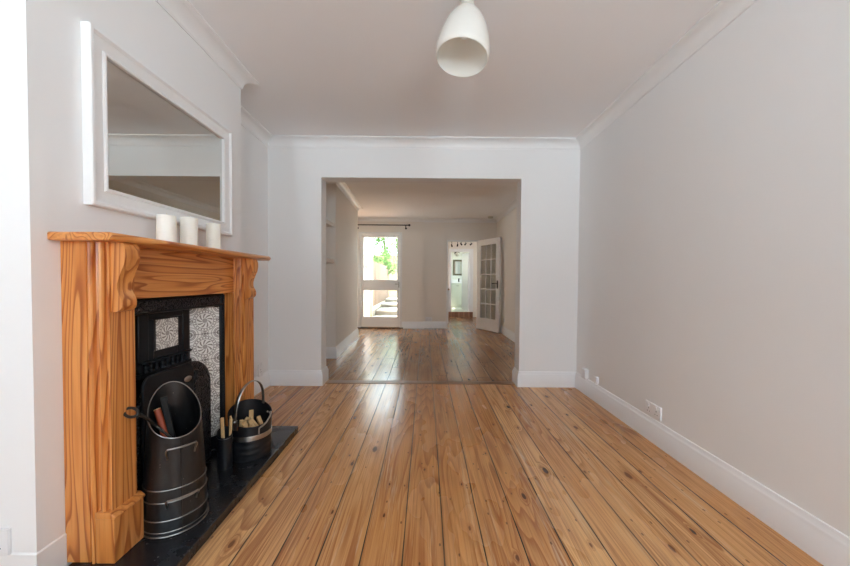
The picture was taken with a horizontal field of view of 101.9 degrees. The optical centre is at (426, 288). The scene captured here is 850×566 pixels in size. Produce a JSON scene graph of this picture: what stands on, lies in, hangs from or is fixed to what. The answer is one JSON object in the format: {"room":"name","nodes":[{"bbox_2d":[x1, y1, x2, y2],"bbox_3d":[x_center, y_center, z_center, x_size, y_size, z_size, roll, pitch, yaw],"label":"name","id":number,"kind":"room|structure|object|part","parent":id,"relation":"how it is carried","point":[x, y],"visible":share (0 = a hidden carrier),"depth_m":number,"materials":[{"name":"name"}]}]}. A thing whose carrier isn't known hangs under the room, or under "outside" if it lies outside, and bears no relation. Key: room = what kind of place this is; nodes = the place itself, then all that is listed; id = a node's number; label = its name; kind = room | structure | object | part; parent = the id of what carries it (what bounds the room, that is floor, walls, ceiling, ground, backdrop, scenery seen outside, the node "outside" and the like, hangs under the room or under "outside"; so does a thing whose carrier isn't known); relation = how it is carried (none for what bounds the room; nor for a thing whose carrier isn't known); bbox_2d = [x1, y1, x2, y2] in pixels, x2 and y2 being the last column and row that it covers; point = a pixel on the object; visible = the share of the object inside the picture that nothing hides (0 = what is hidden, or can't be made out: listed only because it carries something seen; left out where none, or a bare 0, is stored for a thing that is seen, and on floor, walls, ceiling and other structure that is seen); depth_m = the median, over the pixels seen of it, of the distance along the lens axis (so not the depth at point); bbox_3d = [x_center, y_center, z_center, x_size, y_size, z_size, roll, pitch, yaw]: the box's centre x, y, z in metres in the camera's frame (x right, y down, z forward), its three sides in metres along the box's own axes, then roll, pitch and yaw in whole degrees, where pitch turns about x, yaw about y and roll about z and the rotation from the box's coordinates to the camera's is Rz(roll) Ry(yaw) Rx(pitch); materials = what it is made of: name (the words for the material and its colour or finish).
{"room":"living room","nodes":[
{"label":"living room","id":0,"kind":"room"},
{"bbox_2d":[0,0,268,565],"bbox_3d":[-1.468,-0.189,0.660,0.408,2.425,5.578,0,1,0],"label":"wall","id":1,"kind":"structure","parent":0,"point":[41,151],"depth_m":1.16,"materials":[{"name":"paint"}]},
{"bbox_2d":[0,528,11,555],"bbox_3d":[-1.426,0.821,1.117,0.146,0.086,0.016,0,1,0],"label":"wall socket","id":2,"kind":"object","parent":1,"relation":"attached to","point":[5,533],"visible":1,"depth_m":1.11,"materials":[{"name":"white plastic"}]},
{"bbox_2d":[0,553,36,565],"bbox_3d":[-1.405,0.938,1.126,0.273,0.152,0.005,0,1,0],"label":"baseboard","id":3,"kind":"structure","parent":1,"relation":"attached to","point":[14,559],"depth_m":1.12,"materials":[{"name":"paint"}]},
{"bbox_2d":[37,533,66,565],"bbox_3d":[-1.271,0.937,1.170,0.005,0.152,0.094,0,1,0],"label":"baseboard","id":4,"kind":"structure","parent":1,"relation":"attached to","point":[55,553],"depth_m":1.18,"materials":[{"name":"paint"}]},
{"bbox_2d":[80,21,232,235],"bbox_3d":[-1.246,-0.654,1.728,0.035,0.663,0.930,0,1,0],"label":"wall mirror","id":5,"kind":"object","parent":1,"relation":"attached to","point":[149,150],"visible":0.95,"depth_m":1.53,"materials":[{"name":"white painted wood"},{"name":"mirror glass"}]},
{"bbox_3d":[-1.256,-0.654,1.728,0.008,0.507,0.774,0,1,0],"label":"glass","id":6,"kind":"part","parent":5,"relation":"part of","materials":[{"name":"silver mirror"}]},
{"bbox_2d":[135,293,224,449],"bbox_3d":[-1.332,0.494,1.716,0.216,0.920,0.780,0,1,0],"label":"fireplace insert","id":7,"kind":"object","parent":1,"relation":"attached to","point":[170,332],"visible":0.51,"depth_m":1.83,"materials":[{"name":"metal"}]},
{"bbox_2d":[135,309,191,379],"bbox_3d":[-1.352,0.259,1.710,0.112,0.302,0.480,0,1,0],"label":"hood","id":8,"kind":"object","parent":7,"relation":"attached to","point":[163,341],"depth_m":1.70,"materials":[{"name":"metal"}]},
{"bbox_3d":[-1.301,0.362,1.732,0.023,0.052,0.335,0,1,0],"label":"gallery rail","id":9,"kind":"part","parent":7,"relation":"part of","materials":[{"name":"metal"}]},
{"bbox_2d":[155,0,258,88],"bbox_3d":[-1.218,-1.382,1.708,0.082,0.085,1.432,0,1,0],"label":"trim","id":10,"kind":"structure","parent":1,"relation":"attached to","point":[183,12],"depth_m":1.92,"materials":[{"name":"white paint"}]},
{"bbox_2d":[241,106,271,146],"bbox_3d":[-1.510,-1.411,2.855,0.082,0.085,1.030,0,1,0],"label":"trim","id":11,"kind":"structure","parent":1,"relation":"attached to","point":[248,121],"depth_m":3.04,"materials":[{"name":"white paint"}]},
{"bbox_2d":[254,370,269,395],"bbox_3d":[-1.558,0.894,2.910,0.019,0.152,1.030,0,1,0],"label":"baseboard","id":12,"kind":"structure","parent":1,"relation":"attached to","point":[264,379],"depth_m":3.26,"materials":[{"name":"white wood"}]},
{"bbox_2d":[326,184,357,346],"bbox_3d":[-1.451,-0.293,5.584,0.474,2.400,4.032,0,1,0],"label":"wall","id":13,"kind":"structure","parent":0,"point":[341,239],"depth_m":4.90,"materials":[{"name":"paint"}]},
{"bbox_2d":[326,219,333,226],"bbox_3d":[-1.389,-0.827,4.066,0.339,0.050,1.020,0,1,0],"label":"shelf","id":14,"kind":"object","parent":13,"relation":"attached to","point":[328,223],"visible":0.2,"depth_m":4.38,"materials":[{"name":"paint"}]},
{"bbox_2d":[326,258,333,262],"bbox_3d":[-1.393,-0.352,4.077,0.339,0.050,1.020,0,1,0],"label":"shelf","id":15,"kind":"object","parent":13,"relation":"attached to","point":[328,260],"visible":0.2,"depth_m":4.39,"materials":[{"name":"paint"}]},
{"bbox_2d":[326,347,336,358],"bbox_3d":[-1.386,0.855,4.608,0.374,0.152,0.019,0,1,0],"label":"baseboard","id":16,"kind":"structure","parent":13,"relation":"attached to","point":[331,352],"depth_m":4.60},
{"bbox_2d":[336,328,358,357],"bbox_3d":[-1.248,0.834,5.542,0.019,0.152,1.889,0,1,-2],"label":"baseboard","id":17,"kind":"structure","parent":13,"relation":"attached to","point":[347,341],"depth_m":5.29,"materials":[{"name":"white wood"}]},
{"bbox_2d":[336,182,362,210],"bbox_3d":[-1.202,-1.449,5.487,0.078,0.080,2.007,0,1,-2],"label":"trim","id":18,"kind":"structure","parent":13,"relation":"attached to","point":[343,187],"depth_m":5.33,"materials":[{"name":"white paint"}]},
{"bbox_2d":[364,237,368,268],"bbox_3d":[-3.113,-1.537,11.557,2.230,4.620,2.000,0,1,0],"label":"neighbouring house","id":19,"kind":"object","parent":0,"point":[366,239],"visible":0.15,"depth_m":11.94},
{"bbox_2d":[369,237,396,275],"bbox_3d":[-1.813,-1.487,15.309,3.279,4.365,3.262,0,1,3],"label":"tree","id":20,"kind":"object","parent":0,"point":[385,252],"visible":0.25,"depth_m":14.55,"materials":[{"name":"green plant"}]},
{"bbox_2d":[326,304,514,380],"bbox_3d":[-2.217,0.766,13.804,7.670,0.120,20.422,0,1,0],"label":"floor","id":21,"kind":"structure","parent":0,"point":[461,351],"depth_m":4.82,"materials":[{"name":"brown wood"}]},
{"bbox_2d":[364,268,369,316],"bbox_3d":[-1.806,0.158,8.800,0.350,1.380,2.300,0,1,0],"label":"wall","id":22,"kind":"structure","parent":21,"relation":"on","point":[366,271],"depth_m":9.46,"materials":[{"name":"white paint"}]},
{"bbox_2d":[368,247,372,315],"bbox_3d":[-1.633,-0.191,10.043,0.120,2.020,0.120,0,1,0],"label":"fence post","id":23,"kind":"object","parent":21,"relation":"on","point":[370,249],"visible":0.56,"depth_m":9.99,"materials":[{"name":"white wood"}]},
{"bbox_2d":[373,261,388,315],"bbox_3d":[-1.632,-0.058,12.450,0.140,1.640,4.645,0,1,0],"label":"fence","id":24,"kind":"object","parent":21,"relation":"on","point":[380,272],"visible":0.45,"depth_m":11.78,"materials":[{"name":"brown wood"}]},
{"bbox_3d":[-1.599,0.538,12.451,0.045,0.110,4.620,0,1,0],"label":"rail","id":25,"kind":"part","parent":24,"relation":"part of","materials":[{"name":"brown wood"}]},
{"bbox_2d":[373,255,396,296],"bbox_3d":[-1.602,-0.435,16.114,3.300,2.220,0.250,0,1,0],"label":"wall","id":26,"kind":"structure","parent":21,"relation":"on","point":[392,293],"depth_m":15.98,"materials":[{"name":"white paint"}]},
{"bbox_2d":[376,307,396,314],"bbox_3d":[-0.793,0.726,11.093,1.500,0.150,1.190,0,1,0],"label":"step","id":27,"kind":"structure","parent":21,"relation":"on","point":[383,310],"depth_m":10.53,"materials":[{"name":"stone"}]},
{"bbox_2d":[381,302,396,306],"bbox_3d":[-0.796,0.642,12.291,1.500,0.260,1.190,0,1,0],"label":"step","id":28,"kind":"structure","parent":21,"relation":"on","point":[385,304],"depth_m":11.72,"materials":[{"name":"stone"}]},
{"bbox_2d":[385,297,396,301],"bbox_3d":[-0.800,0.559,13.490,1.500,0.370,1.190,0,1,0],"label":"step","id":29,"kind":"structure","parent":21,"relation":"on","point":[389,299],"depth_m":12.92,"materials":[{"name":"stone"}]},
{"bbox_2d":[448,312,472,316],"bbox_3d":[0.981,0.745,9.974,0.710,0.150,0.029,0,1,0],"label":"step","id":30,"kind":"structure","parent":21,"relation":"on","point":[450,314],"depth_m":9.96,"materials":[{"name":"brown wood"}]},
{"bbox_2d":[268,147,579,371],"bbox_3d":[-0.032,-0.246,3.488,3.299,2.425,0.170,0,1,0],"label":"wall","id":31,"kind":"structure","parent":0,"point":[547,181],"depth_m":3.40,"materials":[{"name":"paint"}]},
{"bbox_2d":[269,370,322,385],"bbox_3d":[-1.298,0.884,3.416,0.542,0.152,0.019,0,1,0],"label":"baseboard","id":32,"kind":"structure","parent":31,"relation":"attached to","point":[277,377],"depth_m":3.41,"materials":[{"name":"white wood"}]},
{"bbox_2d":[322,366,328,384],"bbox_3d":[-1.037,0.883,3.512,0.019,0.152,0.208,0,1,0],"label":"baseboard","id":33,"kind":"structure","parent":31,"relation":"attached to","point":[325,372],"depth_m":3.51,"materials":[{"name":"white wood"}]},
{"bbox_2d":[268,135,579,149],"bbox_3d":[-0.023,-1.412,3.334,3.059,0.085,0.082,0,1,0],"label":"trim","id":34,"kind":"structure","parent":31,"relation":"attached to","point":[292,141],"depth_m":3.35,"materials":[{"name":"white paint"}]},
{"bbox_2d":[512,367,518,385],"bbox_3d":[0.908,0.897,3.518,0.019,0.152,0.208,0,1,0],"label":"baseboard","id":35,"kind":"structure","parent":31,"relation":"attached to","point":[515,371],"depth_m":3.52,"materials":[{"name":"white wood"}]},
{"bbox_2d":[517,371,575,387],"bbox_3d":[1.195,0.901,3.425,0.591,0.152,0.019,0,1,0],"label":"baseboard","id":36,"kind":"structure","parent":31,"relation":"attached to","point":[524,379],"depth_m":3.42,"materials":[{"name":"white wood"}]},
{"bbox_2d":[357,221,496,321],"bbox_3d":[-0.024,-0.330,7.569,3.341,2.400,0.130,0,1,0],"label":"wall","id":37,"kind":"structure","parent":0,"point":[424,244],"depth_m":7.54,"materials":[{"name":"paint"}]},
{"bbox_2d":[357,232,402,328],"bbox_3d":[-1.011,-0.184,7.525,1.010,2.095,0.149,0,1,0],"label":"door","id":38,"kind":"structure","parent":37,"relation":"in","point":[363,321],"depth_m":7.51,"materials":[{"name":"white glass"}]},
{"bbox_3d":[-1.019,0.853,7.544,1.010,0.022,0.090,0,1,0],"label":"sill","id":39,"kind":"part","parent":38,"relation":"part of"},
{"bbox_2d":[358,224,409,228],"bbox_3d":[-0.931,-1.340,7.430,1.169,0.106,0.094,0,1,0],"label":"curtain rod","id":40,"kind":"object","parent":37,"relation":"attached to","point":[358,224],"visible":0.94,"depth_m":7.40,"materials":[{"name":"black metal"}]},
{"bbox_2d":[358,217,425,221],"bbox_3d":[-0.771,-1.493,7.435,1.589,0.080,0.078,0,1,0],"label":"trim","id":41,"kind":"structure","parent":37,"relation":"attached to","point":[377,219],"depth_m":7.45,"materials":[{"name":"white paint"}]},
{"bbox_2d":[402,321,423,328],"bbox_3d":[-0.295,0.793,7.521,0.486,0.152,0.019,0,1,0],"label":"baseboard","id":42,"kind":"structure","parent":37,"relation":"attached to","point":[405,325],"depth_m":7.51,"materials":[{"name":"white wood"}]},
{"bbox_2d":[424,321,445,327],"bbox_3d":[0.180,0.795,7.582,0.503,0.152,0.019,0,1,0],"label":"baseboard","id":43,"kind":"structure","parent":37,"relation":"attached to","point":[427,324],"depth_m":7.57,"materials":[{"name":"white wood"}]},
{"bbox_2d":[425,218,495,222],"bbox_3d":[0.740,-1.484,7.500,1.590,0.080,0.078,0,1,0],"label":"trim","id":44,"kind":"structure","parent":37,"relation":"attached to","point":[447,220],"depth_m":7.52,"materials":[{"name":"white paint"}]},
{"bbox_2d":[446,240,478,328],"bbox_3d":[0.789,-0.095,7.606,0.702,1.940,0.092,0,1,0],"label":"door frame","id":45,"kind":"structure","parent":37,"relation":"attached to","point":[447,240],"depth_m":7.57,"materials":[{"name":"white wood"}]},
{"bbox_2d":[477,237,500,332],"bbox_3d":[1.276,-0.081,7.197,0.161,1.913,0.754,0,2,-32],"label":"door","id":46,"kind":"structure","parent":45,"relation":"attached to","point":[487,324],"depth_m":7.14,"materials":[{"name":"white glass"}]},
{"bbox_2d":[345,182,516,218],"bbox_3d":[-0.009,-1.532,5.549,3.341,0.100,4.052,0,1,0],"label":"ceiling","id":47,"kind":"structure","parent":0,"point":[426,200],"depth_m":5.71,"materials":[{"name":"paint"}]},
{"bbox_2d":[188,0,719,137],"bbox_3d":[-0.013,-1.440,0.620,3.299,0.100,5.548,0,1,0],"label":"ceiling","id":48,"kind":"structure","parent":0,"point":[320,67],"depth_m":2.16,"materials":[{"name":"paint"}]},
{"bbox_2d":[436,0,489,76],"bbox_3d":[0.165,-1.216,1.563,0.243,0.389,0.243,0,1,0],"label":"pendant lamp","id":49,"kind":"object","parent":48,"relation":"hanging from","point":[463,43],"visible":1,"depth_m":1.59,"materials":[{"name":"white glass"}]},
{"bbox_2d":[451,252,467,279],"bbox_3d":[0.948,-0.503,11.975,1.870,2.250,0.100,0,1,0],"label":"wall","id":50,"kind":"structure","parent":0,"point":[453,277],"depth_m":11.91,"materials":[{"name":"white paint"}]},
{"bbox_2d":[453,260,461,275],"bbox_3d":[1.185,-0.727,11.904,0.560,0.545,0.029,0,1,0],"label":"bathroom mirror","id":51,"kind":"object","parent":50,"relation":"attached to","point":[457,264],"visible":0.48,"depth_m":11.90,"materials":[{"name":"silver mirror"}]},
{"bbox_3d":[1.185,-0.728,11.910,0.460,0.445,0.016,0,1,0],"label":"glass","id":52,"kind":"part","parent":51,"relation":"part of","materials":[{"name":"silver mirror"}]},
{"bbox_2d":[451,308,468,311],"bbox_3d":[0.943,0.695,11.006,1.870,0.100,2.034,0,1,0],"label":"floor","id":53,"kind":"structure","parent":0,"point":[452,309],"depth_m":10.43,"materials":[{"name":"tile"}]},
{"bbox_2d":[451,283,461,307],"bbox_3d":[1.069,0.222,11.681,0.820,0.815,0.519,0,1,0],"label":"vanity unit","id":54,"kind":"object","parent":53,"relation":"on","point":[456,288],"visible":0.38,"depth_m":11.44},
{"bbox_3d":[0.835,0.189,11.450,0.340,0.720,0.020,0,1,0],"label":"door","id":55,"kind":"part","parent":54,"relation":"part of","materials":[{"name":"white wood"}]},
{"bbox_2d":[451,278,461,282],"bbox_3d":[1.072,-0.271,11.674,0.820,0.169,0.507,0,1,0],"label":"washbasin","id":56,"kind":"object","parent":54,"relation":"in","point":[458,280],"visible":0.48,"depth_m":11.90,"materials":[{"name":"white ceramic"}]},
{"bbox_3d":[1.186,0.191,11.452,0.348,0.720,0.020,0,1,0],"label":"door","id":57,"kind":"part","parent":54,"relation":"part of","materials":[{"name":"white wood"}]},
{"bbox_2d":[448,242,476,316],"bbox_3d":[0.804,-0.432,10.001,1.770,2.500,0.080,0,1,0],"label":"wall","id":58,"kind":"structure","parent":0,"point":[473,246],"depth_m":9.95,"materials":[{"name":"paint"}]},
{"bbox_2d":[448,249,472,311],"bbox_3d":[0.988,-0.241,10.002,0.710,1.820,0.108,0,1,0],"label":"door frame","id":59,"kind":"structure","parent":58,"relation":"attached to","point":[470,251],"depth_m":9.95,"materials":[{"name":"white wood"}]},
{"bbox_2d":[461,252,468,310],"bbox_3d":[1.172,-0.207,10.423,0.036,1.715,0.720,0,1,-9],"label":"door","id":60,"kind":"structure","parent":58,"relation":"in","point":[465,257],"depth_m":10.34,"materials":[{"name":"white wood"}]},
{"bbox_2d":[186,383,823,565],"bbox_3d":[-0.032,1.083,0.704,3.299,0.100,5.596,0,1,0],"label":"floor","id":61,"kind":"structure","parent":0,"point":[370,474],"depth_m":1.71,"materials":[{"name":"brown wood"}]},
{"bbox_2d":[69,426,297,565],"bbox_3d":[-1.068,0.980,1.671,0.376,0.044,1.402,0,1,0],"label":"hearth","id":62,"kind":"object","parent":61,"relation":"on","point":[225,489],"visible":0.44,"depth_m":1.52,"materials":[{"name":"stone"}]},
{"bbox_2d":[47,232,270,563],"bbox_3d":[-1.162,0.375,1.752,0.218,1.158,1.183,0,1,0],"label":"surround","id":63,"kind":"object","parent":62,"relation":"on","point":[104,275],"visible":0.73,"depth_m":1.22,"materials":[{"name":"brown wood"}]},
{"bbox_3d":[-1.188,0.401,1.261,0.162,1.130,0.126,0,1,0],"label":"leg","id":64,"kind":"part","parent":63,"relation":"part of","materials":[{"name":"brown wood"}]},
{"bbox_2d":[47,232,270,260],"bbox_3d":[-1.158,-0.190,1.739,0.218,0.028,1.183,0,1,0],"label":"mantel shelf","id":65,"kind":"object","parent":63,"relation":"attached to","point":[96,239],"depth_m":1.34,"materials":[{"name":"brown wood"}]},
{"bbox_2d":[156,213,176,241],"bbox_3d":[-1.168,-0.270,1.550,0.075,0.140,0.075,0,1,0],"label":"pillar candle","id":66,"kind":"object","parent":63,"relation":"on","point":[166,225],"visible":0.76,"depth_m":1.52,"materials":[{"name":"wax"}]},
{"bbox_2d":[180,216,197,245],"bbox_3d":[-1.169,-0.281,1.698,0.074,0.156,0.074,0,1,0],"label":"pillar candle","id":67,"kind":"object","parent":63,"relation":"on","point":[188,225],"visible":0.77,"depth_m":1.67,"materials":[{"name":"wax"}]},
{"bbox_2d":[206,222,220,248],"bbox_3d":[-1.169,-0.288,1.895,0.071,0.159,0.071,0,1,0],"label":"pillar candle","id":68,"kind":"object","parent":63,"relation":"on","point":[213,230],"visible":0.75,"depth_m":1.87,"materials":[{"name":"wax"}]},
{"bbox_3d":[-1.191,0.379,2.164,0.162,1.130,0.126,0,1,0],"label":"leg","id":69,"kind":"part","parent":63,"relation":"part of","materials":[{"name":"brown wood"}]},
{"bbox_2d":[136,361,210,490],"bbox_3d":[-1.211,0.664,1.700,0.040,0.582,0.496,0,1,0],"label":"fire cover","id":70,"kind":"object","parent":62,"relation":"on","point":[194,374],"visible":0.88,"depth_m":1.67,"materials":[{"name":"metal"}]},
{"bbox_3d":[-1.207,0.666,1.624,0.014,0.582,0.320,0,1,0],"label":"panel","id":71,"kind":"part","parent":70,"relation":"part of","materials":[{"name":"metal"}]},
{"bbox_2d":[142,381,208,538],"bbox_3d":[-1.041,0.682,1.436,0.242,0.562,0.234,0,1,2],"label":"coal hod","id":72,"kind":"object","parent":62,"relation":"on","point":[174,485],"visible":0.97,"depth_m":1.37,"materials":[{"name":"metal"}]},
{"bbox_2d":[123,407,171,437],"bbox_3d":[-1.048,0.689,1.360,0.054,0.505,0.225,1,2,27],"label":"poker","id":73,"kind":"object","parent":72,"relation":"in","point":[138,413],"visible":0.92,"depth_m":1.29,"materials":[{"name":"black metal"}]},
{"bbox_3d":[-1.090,0.456,1.272,0.058,0.037,0.030,0,1,0],"label":"ring handle","id":74,"kind":"part","parent":73,"relation":"part of","materials":[{"name":"black metal"}]},
{"bbox_2d":[153,408,167,437],"bbox_3d":[-1.068,0.710,1.443,0.135,0.427,0.061,0,1,0],"label":"brush","id":75,"kind":"object","parent":72,"relation":"in","point":[158,413],"visible":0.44,"depth_m":1.42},
{"bbox_2d":[160,396,175,437],"bbox_3d":[-1.035,0.696,1.439,0.142,0.496,0.035,0,1,0],"label":"shovel","id":76,"kind":"object","parent":72,"relation":"in","point":[164,401],"visible":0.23,"depth_m":1.43,"materials":[{"name":"metal"}]},
{"bbox_3d":[-0.968,0.641,1.366,0.034,0.049,0.110,2,2,42],"label":"handle","id":77,"kind":"part","parent":72,"relation":"part of","materials":[{"name":"metal"}]},
{"bbox_3d":[-0.963,0.833,1.364,0.036,0.042,0.117,2,2,42],"label":"handle","id":78,"kind":"part","parent":72,"relation":"part of","materials":[{"name":"metal"}]},
{"bbox_2d":[217,426,232,470],"bbox_3d":[-1.075,0.849,1.839,0.075,0.207,0.075,0,1,0],"label":"holder","id":79,"kind":"object","parent":62,"relation":"on","point":[224,445],"visible":0.94,"depth_m":1.81,"materials":[{"name":"metal"}]},
{"bbox_2d":[220,417,224,437],"bbox_3d":[-1.077,0.813,1.828,0.016,0.265,0.026,0,1,0],"label":"stick","id":80,"kind":"object","parent":79,"relation":"in","point":[221,418],"visible":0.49,"depth_m":1.82,"materials":[{"name":"beige wood"}]},
{"bbox_2d":[227,380,271,462],"bbox_3d":[-1.019,0.740,1.995,0.230,0.419,0.230,0,1,-23],"label":"bucket","id":81,"kind":"object","parent":62,"relation":"on","point":[250,444],"visible":0.87,"depth_m":1.93,"materials":[{"name":"metal"}]},
{"bbox_3d":[-1.016,0.621,1.989,0.029,0.180,0.235,1,1,12],"label":"bail handle","id":82,"kind":"part","parent":81,"relation":"part of","materials":[{"name":"metal"}]},
{"bbox_2d":[249,410,253,425],"bbox_3d":[-1.017,0.781,1.999,0.022,0.150,0.064,0,1,-22],"label":"firewood stick","id":83,"kind":"object","parent":81,"relation":"in","point":[251,412],"visible":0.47,"depth_m":2.00,"materials":[{"name":"beige wood"}]},
{"bbox_2d":[248,417,257,425],"bbox_3d":[-0.985,0.796,1.993,0.086,0.113,0.029,0,2,-33],"label":"firewood stick","id":84,"kind":"object","parent":81,"relation":"in","point":[251,420],"visible":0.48,"depth_m":1.97,"materials":[{"name":"beige wood"}]},
{"bbox_2d":[256,416,262,424],"bbox_3d":[-0.969,0.799,2.024,0.097,0.092,0.021,2,2,40],"label":"firewood stick","id":85,"kind":"object","parent":81,"relation":"in","point":[259,420],"visible":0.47,"depth_m":2.03,"materials":[{"name":"beige wood"}]},
{"bbox_3d":[-0.904,0.752,1.942,0.030,0.108,0.082,1,2,31],"label":"tipping handle","id":86,"kind":"part","parent":81,"relation":"part of","materials":[{"name":"metal"}]},
{"bbox_2d":[326,380,514,384],"bbox_3d":[-0.041,1.014,3.552,3.299,0.104,0.102,0,1,0],"label":"threshold","id":87,"kind":"object","parent":61,"relation":"on","point":[328,381],"visible":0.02,"depth_m":3.54,"materials":[{"name":"brown wood"}]},
{"bbox_2d":[497,207,516,332],"bbox_3d":[1.593,-0.272,5.594,0.120,2.400,4.032,0,1,0],"label":"wall","id":88,"kind":"structure","parent":0,"point":[506,227],"depth_m":6.45,"materials":[{"name":"paint"}]},
{"bbox_2d":[494,198,516,222],"bbox_3d":[1.502,-1.432,5.546,0.078,0.080,3.992,0,1,0],"label":"trim","id":89,"kind":"structure","parent":88,"relation":"attached to","point":[513,205],"depth_m":6.44,"materials":[{"name":"white paint"}]},
{"bbox_2d":[500,325,514,341],"bbox_3d":[1.516,0.852,5.601,0.019,0.152,3.992,0,1,0],"label":"baseboard","id":90,"kind":"structure","parent":88,"relation":"attached to","point":[506,332],"depth_m":6.41,"materials":[{"name":"white wood"}]},
{"bbox_2d":[576,0,849,536],"bbox_3d":[1.567,-0.167,0.670,0.120,2.425,5.578,0,1,0],"label":"wall","id":91,"kind":"structure","parent":0,"point":[714,250],"depth_m":1.66,"materials":[{"name":"paint"}]},
{"bbox_2d":[581,368,588,378],"bbox_3d":[1.474,0.789,3.209,0.034,0.090,0.075,0,1,0],"label":"wall socket","id":92,"kind":"object","parent":91,"relation":"attached to","point":[584,372],"visible":1,"depth_m":3.18,"materials":[{"name":"white plastic"}]},
{"bbox_2d":[594,376,598,383],"bbox_3d":[1.481,0.799,3.010,0.022,0.060,0.040,0,1,0],"label":"wall socket","id":93,"kind":"object","parent":91,"relation":"attached to","point":[596,379],"visible":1,"depth_m":2.99,"materials":[{"name":"white plastic"}]},
{"bbox_2d":[645,400,661,420],"bbox_3d":[1.486,0.797,2.266,0.016,0.083,0.150,0,1,0],"label":"wall socket","id":94,"kind":"object","parent":91,"relation":"attached to","point":[651,409],"visible":1,"depth_m":2.25,"materials":[{"name":"white plastic"}]},
{"bbox_2d":[576,0,756,149],"bbox_3d":[1.474,-1.339,0.677,0.082,0.085,5.408,0,1,0],"label":"trim","id":95,"kind":"structure","parent":91,"relation":"attached to","point":[724,12],"depth_m":2.07,"materials":[{"name":"white paint"}]},
{"bbox_2d":[575,372,849,565],"bbox_3d":[1.489,0.968,0.732,0.019,0.152,5.408,0,1,0],"label":"baseboard","id":96,"kind":"structure","parent":91,"relation":"attached to","point":[824,543],"depth_m":1.63,"materials":[{"name":"white wood"}]}
]}

